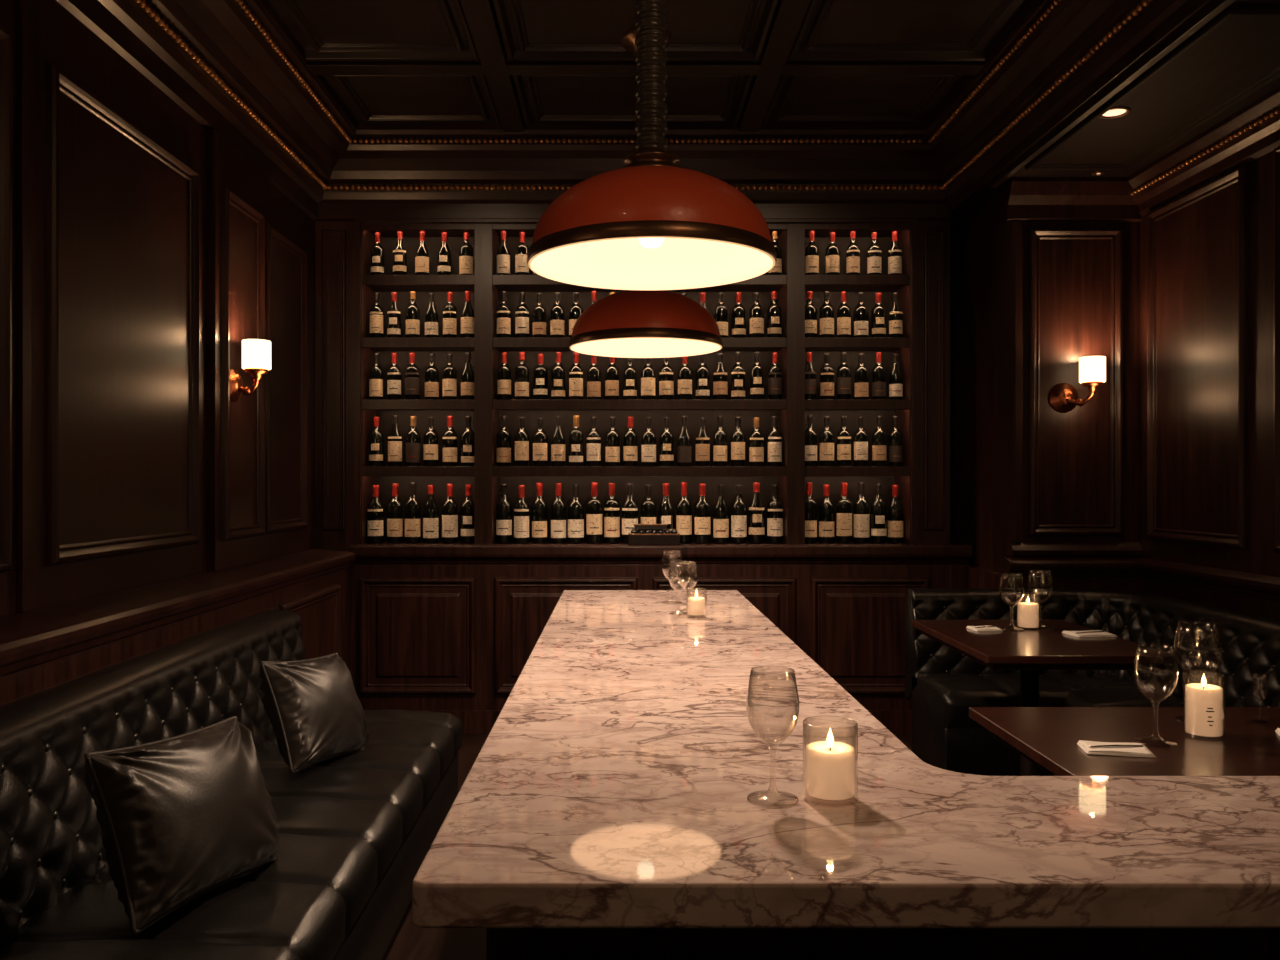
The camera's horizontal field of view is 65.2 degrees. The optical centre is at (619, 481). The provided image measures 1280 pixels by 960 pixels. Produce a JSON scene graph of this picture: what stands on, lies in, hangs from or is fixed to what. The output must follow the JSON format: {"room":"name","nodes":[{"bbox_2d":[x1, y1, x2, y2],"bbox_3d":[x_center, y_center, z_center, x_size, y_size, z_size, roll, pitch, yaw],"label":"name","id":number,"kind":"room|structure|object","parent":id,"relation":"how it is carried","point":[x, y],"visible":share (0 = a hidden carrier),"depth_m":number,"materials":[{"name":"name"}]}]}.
{"room":"restaurant","nodes":[
{"label":"restaurant","id":0,"kind":"room"},
{"bbox_2d":[0,0,355,705],"bbox_3d":[-1.637,-0.250,2.050,0.346,3.300,8.100,0,0,0],"label":"wall","id":1,"kind":"structure","parent":0,"point":[144,508],"depth_m":3.46,"materials":[{"name":"brown wood"}]},
{"bbox_2d":[56,0,356,220],"bbox_3d":[-1.550,-1.680,1.800,0.320,0.440,7.600,0,0,0],"label":"trim","id":2,"kind":"structure","parent":1,"relation":"attached to","point":[234,66],"depth_m":4.11,"materials":[{"name":"brown wood"}]},
{"bbox_2d":[230,339,270,401],"bbox_3d":[-1.593,-0.477,4.320,0.165,0.265,0.150,0,0,0],"label":"wall sconce","id":3,"kind":"object","parent":1,"relation":"attached to","point":[256,353],"visible":0.98,"depth_m":4.28,"materials":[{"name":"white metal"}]},
{"bbox_2d":[315,122,951,220],"bbox_3d":[0.070,-1.680,5.440,3.560,0.440,0.320,0,0,0],"label":"trim","id":4,"kind":"structure","parent":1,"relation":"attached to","point":[389,170],"depth_m":5.44,"materials":[{"name":"brown wood"}]},
{"bbox_2d":[385,734,911,959],"bbox_3d":[0.445,1.450,2.050,4.710,0.100,8.300,0,0,0],"label":"floor","id":5,"kind":"structure","parent":0,"point":[411,942],"depth_m":3.07,"materials":[{"name":"brown wood"}]},
{"bbox_2d":[0,610,462,959],"bbox_3d":[-1.040,0.953,2.075,0.840,0.895,3.750,0,0,0],"label":"sofa","id":6,"kind":"object","parent":5,"relation":"on","point":[356,830],"visible":0.59,"depth_m":2.42,"materials":[{"name":"black leather"}]},
{"bbox_2d":[84,716,279,935],"bbox_3d":[-0.950,0.732,2.210,0.247,0.370,0.490,0,0,14],"label":"throw pillow","id":7,"kind":"object","parent":6,"relation":"on","point":[181,818],"visible":1,"depth_m":2.08,"materials":[{"name":"black leather"}]},
{"bbox_2d":[259,653,369,773],"bbox_3d":[-0.985,0.735,3.240,0.231,0.369,0.458,0,0,16],"label":"throw pillow","id":8,"kind":"object","parent":6,"relation":"on","point":[314,710],"visible":1,"depth_m":3.11,"materials":[{"name":"black leather"}]},
{"bbox_2d":[315,219,971,733],"bbox_3d":[0.120,-0.250,5.768,3.660,3.300,0.465,0,0,0],"label":"wine cabinet","id":9,"kind":"object","parent":5,"relation":"on","point":[452,628],"visible":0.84,"depth_m":5.60,"materials":[{"name":"brown wood"}]},
{"bbox_2d":[368,415,473,542],"label":"wine bottles","id":10,"kind":"object","parent":9,"relation":"in","point":[449,507],"depth_m":5.68,"materials":[{"name":"black glass"}]},
{"bbox_2d":[497,291,744,399],"label":"wine bottles","id":11,"kind":"object","parent":9,"relation":"in","point":[557,313],"depth_m":5.68,"materials":[{"name":"black glass"}]},
{"bbox_2d":[496,415,782,542],"label":"wine bottles","id":12,"kind":"object","parent":9,"relation":"in","point":[702,519],"depth_m":5.68,"materials":[{"name":"black glass"}]},
{"bbox_2d":[628,524,679,544],"bbox_3d":[0.190,0.291,5.592,0.286,0.112,0.106,0,0,0],"label":"serving tray","id":13,"kind":"object","parent":9,"relation":"in","point":[647,534],"visible":1,"depth_m":5.54,"materials":[{"name":"brown wood"}]},
{"bbox_2d":[714,291,781,399],"label":"wine bottles","id":14,"kind":"object","parent":9,"relation":"in","point":[756,313],"depth_m":5.68,"materials":[{"name":"black glass"}]},
{"bbox_2d":[805,291,902,399],"label":"wine bottles","id":15,"kind":"object","parent":9,"relation":"in","point":[878,313],"depth_m":5.68,"materials":[{"name":"black glass"}]},
{"bbox_2d":[805,415,902,542],"label":"wine bottles","id":16,"kind":"object","parent":9,"relation":"in","point":[867,525],"depth_m":5.68,"materials":[{"name":"black glass"}]},
{"bbox_2d":[412,590,1279,959],"bbox_3d":[0.729,0.950,2.937,1.982,0.900,3.386,0,0,0],"label":"countertop","id":17,"kind":"structure","parent":5,"relation":"on","point":[604,812],"depth_m":1.40,"materials":[{"name":"stone"}]},
{"bbox_2d":[662,550,682,603],"bbox_3d":[0.215,0.393,4.130,0.087,0.215,0.087,0,0,0],"label":"wine glass","id":18,"kind":"object","parent":17,"relation":"on","point":[667,550],"visible":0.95,"depth_m":4.12,"materials":[{"name":"clear glass"}]},
{"bbox_2d":[669,561,688,614],"bbox_3d":[0.222,0.400,3.780,0.077,0.200,0.077,0,0,0],"label":"wine glass","id":19,"kind":"object","parent":17,"relation":"on","point":[670,561],"visible":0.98,"depth_m":3.77,"materials":[{"name":"clear glass"}]},
{"bbox_2d":[678,562,697,611],"bbox_3d":[0.262,0.405,3.860,0.077,0.190,0.077,0,0,0],"label":"wine glass","id":20,"kind":"object","parent":17,"relation":"on","point":[680,562],"visible":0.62,"depth_m":3.85,"materials":[{"name":"clear glass"}]},
{"bbox_2d":[686,588,706,617],"bbox_3d":[0.283,0.447,3.700,0.074,0.106,0.074,0,0,0],"label":"candle","id":21,"kind":"object","parent":17,"relation":"on","point":[695,606],"visible":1,"depth_m":3.68,"materials":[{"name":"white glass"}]},
{"bbox_2d":[746,666,798,807],"bbox_3d":[0.240,0.398,1.572,0.083,0.205,0.083,0,0,0],"label":"wine glass","id":22,"kind":"object","parent":17,"relation":"on","point":[752,671],"visible":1,"depth_m":1.56,"materials":[{"name":"clear glass"}]},
{"bbox_2d":[803,716,857,806],"bbox_3d":[0.331,0.439,1.575,0.085,0.122,0.085,0,0,0],"label":"candle","id":23,"kind":"object","parent":17,"relation":"on","point":[831,774],"visible":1,"depth_m":1.55,"materials":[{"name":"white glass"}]},
{"bbox_2d":[912,620,1178,775],"bbox_3d":[1.600,1.000,3.905,0.660,0.800,0.910,0,0,0],"label":"dining table","id":24,"kind":"object","parent":5,"relation":"on","point":[1026,651],"visible":0.66,"depth_m":3.69,"materials":[{"name":"brown wood"}]},
{"bbox_2d":[966,625,1002,631],"bbox_3d":[1.480,0.592,4.060,0.110,0.015,0.100,0,0,-6],"label":"folded napkin","id":25,"kind":"object","parent":24,"relation":"on","point":[988,628],"visible":1,"depth_m":4.03,"materials":[{"name":"white fabric"}]},
{"bbox_2d":[999,572,1024,630],"bbox_3d":[1.590,0.485,4.060,0.098,0.230,0.098,0,0,0],"label":"wine glass","id":26,"kind":"object","parent":24,"relation":"on","point":[1002,572],"visible":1,"depth_m":4.06,"materials":[{"name":"clear glass"}]},
{"bbox_2d":[1016,593,1039,630],"bbox_3d":[1.665,0.530,4.080,0.090,0.140,0.090,0,0,0],"label":"candle","id":27,"kind":"object","parent":24,"relation":"on","point":[1027,613],"visible":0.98,"depth_m":4.05,"materials":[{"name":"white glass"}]},
{"bbox_2d":[1027,570,1052,627],"bbox_3d":[1.740,0.482,4.140,0.100,0.235,0.100,0,0,0],"label":"wine glass","id":28,"kind":"object","parent":24,"relation":"on","point":[1029,570],"visible":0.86,"depth_m":4.13,"materials":[{"name":"clear glass"}]},
{"bbox_2d":[1062,630,1117,637],"bbox_3d":[1.840,0.592,3.920,0.160,0.015,0.120,0,0,-6],"label":"folded napkin","id":29,"kind":"object","parent":24,"relation":"on","point":[1088,633],"visible":1,"depth_m":3.90,"materials":[{"name":"white fabric"}]},
{"bbox_2d":[905,589,1279,775],"bbox_3d":[1.980,0.960,3.425,1.140,0.880,3.050,0,0,0],"label":"sofa","id":30,"kind":"object","parent":5,"relation":"on","point":[942,683],"visible":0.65,"depth_m":4.40,"materials":[{"name":"black leather"}]},
{"bbox_2d":[969,707,1279,775],"bbox_3d":[1.430,1.000,2.325,1.000,0.800,0.690,0,0,0],"label":"dining table","id":31,"kind":"object","parent":5,"relation":"on","point":[1048,737],"visible":0.45,"depth_m":2.35,"materials":[{"name":"brown wood"}]},
{"bbox_2d":[1077,740,1155,757],"bbox_3d":[1.105,0.592,2.230,0.140,0.015,0.090,0,0,11],"label":"folded napkin","id":32,"kind":"object","parent":31,"relation":"on","point":[1089,747],"visible":1,"depth_m":2.21,"materials":[{"name":"white fabric"}]},
{"bbox_2d":[1133,642,1177,746],"bbox_3d":[1.232,0.487,2.300,0.091,0.225,0.091,0,0,0],"label":"wine glass","id":33,"kind":"object","parent":31,"relation":"on","point":[1138,644],"visible":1,"depth_m":2.30,"materials":[{"name":"clear glass"}]},
{"bbox_2d":[1174,620,1222,722],"bbox_3d":[1.445,0.475,2.500,0.106,0.250,0.106,0,0,0],"label":"wine glass","id":34,"kind":"object","parent":31,"relation":"on","point":[1179,622],"visible":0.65,"depth_m":2.50,"materials":[{"name":"clear glass"}]},
{"bbox_2d":[1183,670,1224,741],"bbox_3d":[1.372,0.525,2.350,0.086,0.150,0.086,0,0,0],"label":"candle","id":35,"kind":"object","parent":31,"relation":"on","point":[1203,703],"visible":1,"depth_m":2.32,"materials":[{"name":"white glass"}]},
{"bbox_2d":[1252,673,1267,722],"bbox_3d":[1.600,0.540,2.500,0.034,0.120,0.034,0,0,0],"label":"wine glass","id":36,"kind":"object","parent":31,"relation":"on","point":[1253,673],"visible":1,"depth_m":2.50,"materials":[{"name":"clear glass"}]},
{"bbox_2d":[268,0,1279,230],"bbox_3d":[0.445,-1.735,2.050,4.310,0.530,8.100,0,0,0],"label":"ceiling","id":37,"kind":"structure","parent":0,"point":[749,65],"depth_m":4.35,"materials":[{"name":"brown wood"}]},
{"bbox_2d":[569,27,722,357],"bbox_3d":[0.110,-1.234,4.270,0.656,1.331,0.656,0,0,0],"label":"pendant lamp","id":38,"kind":"object","parent":37,"relation":"hanging from","point":[627,323],"visible":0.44,"depth_m":4.06,"materials":[{"name":"red metal"}]},
{"bbox_2d":[527,0,776,289],"bbox_3d":[0.083,-1.234,2.650,0.656,1.331,0.656,0,0,0],"label":"pendant lamp","id":39,"kind":"object","parent":37,"relation":"hanging from","point":[651,222],"visible":1,"depth_m":2.59,"materials":[{"name":"red metal"}]},
{"bbox_2d":[927,0,1213,212],"bbox_3d":[1.735,-1.700,1.800,0.230,0.400,7.600,0,0,0],"label":"trim","id":40,"kind":"structure","parent":37,"relation":"attached to","point":[1055,56],"depth_m":4.15,"materials":[{"name":"brown wood"}]},
{"bbox_2d":[1092,171,1104,175],"bbox_3d":[2.320,-1.496,4.850,0.060,0.009,0.060,0,0,0],"label":"recessed light","id":41,"kind":"object","parent":37,"relation":"in","point":[1096,173],"visible":1,"depth_m":4.84,"materials":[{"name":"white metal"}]},
{"bbox_2d":[1099,106,1130,118],"bbox_3d":[2.000,-1.496,4.050,0.126,0.009,0.126,0,0,0],"label":"recessed light","id":42,"kind":"object","parent":37,"relation":"in","point":[1114,112],"visible":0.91,"depth_m":4.05,"materials":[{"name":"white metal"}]},
{"bbox_2d":[950,177,1144,592],"bbox_3d":[2.260,-0.050,5.460,0.680,2.900,1.081,0,0,0],"label":"pillar","id":43,"kind":"structure","parent":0,"point":[1045,274],"depth_m":5.00,"materials":[{"name":"brown wood"}]},
{"bbox_2d":[1049,356,1105,412],"bbox_3d":[2.266,-0.477,4.940,0.121,0.265,0.253,0,0,-41],"label":"wall sconce","id":44,"kind":"object","parent":43,"relation":"attached to","point":[1063,397],"visible":1,"depth_m":4.89,"materials":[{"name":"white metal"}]},
{"bbox_2d":[1128,87,1279,619],"bbox_3d":[2.600,-0.250,2.050,0.200,3.300,8.100,0,0,0],"label":"wall","id":45,"kind":"structure","parent":0,"point":[1210,228],"depth_m":4.34,"materials":[{"name":"brown wood"}]},
{"bbox_2d":[1130,108,1279,194],"bbox_3d":[2.536,-1.430,3.725,0.022,0.024,2.472,0,0,0],"label":"trim","id":46,"kind":"structure","parent":45,"relation":"attached to","point":[1277,110],"depth_m":4.30,"materials":[{"name":"brown wood"}]}
]}

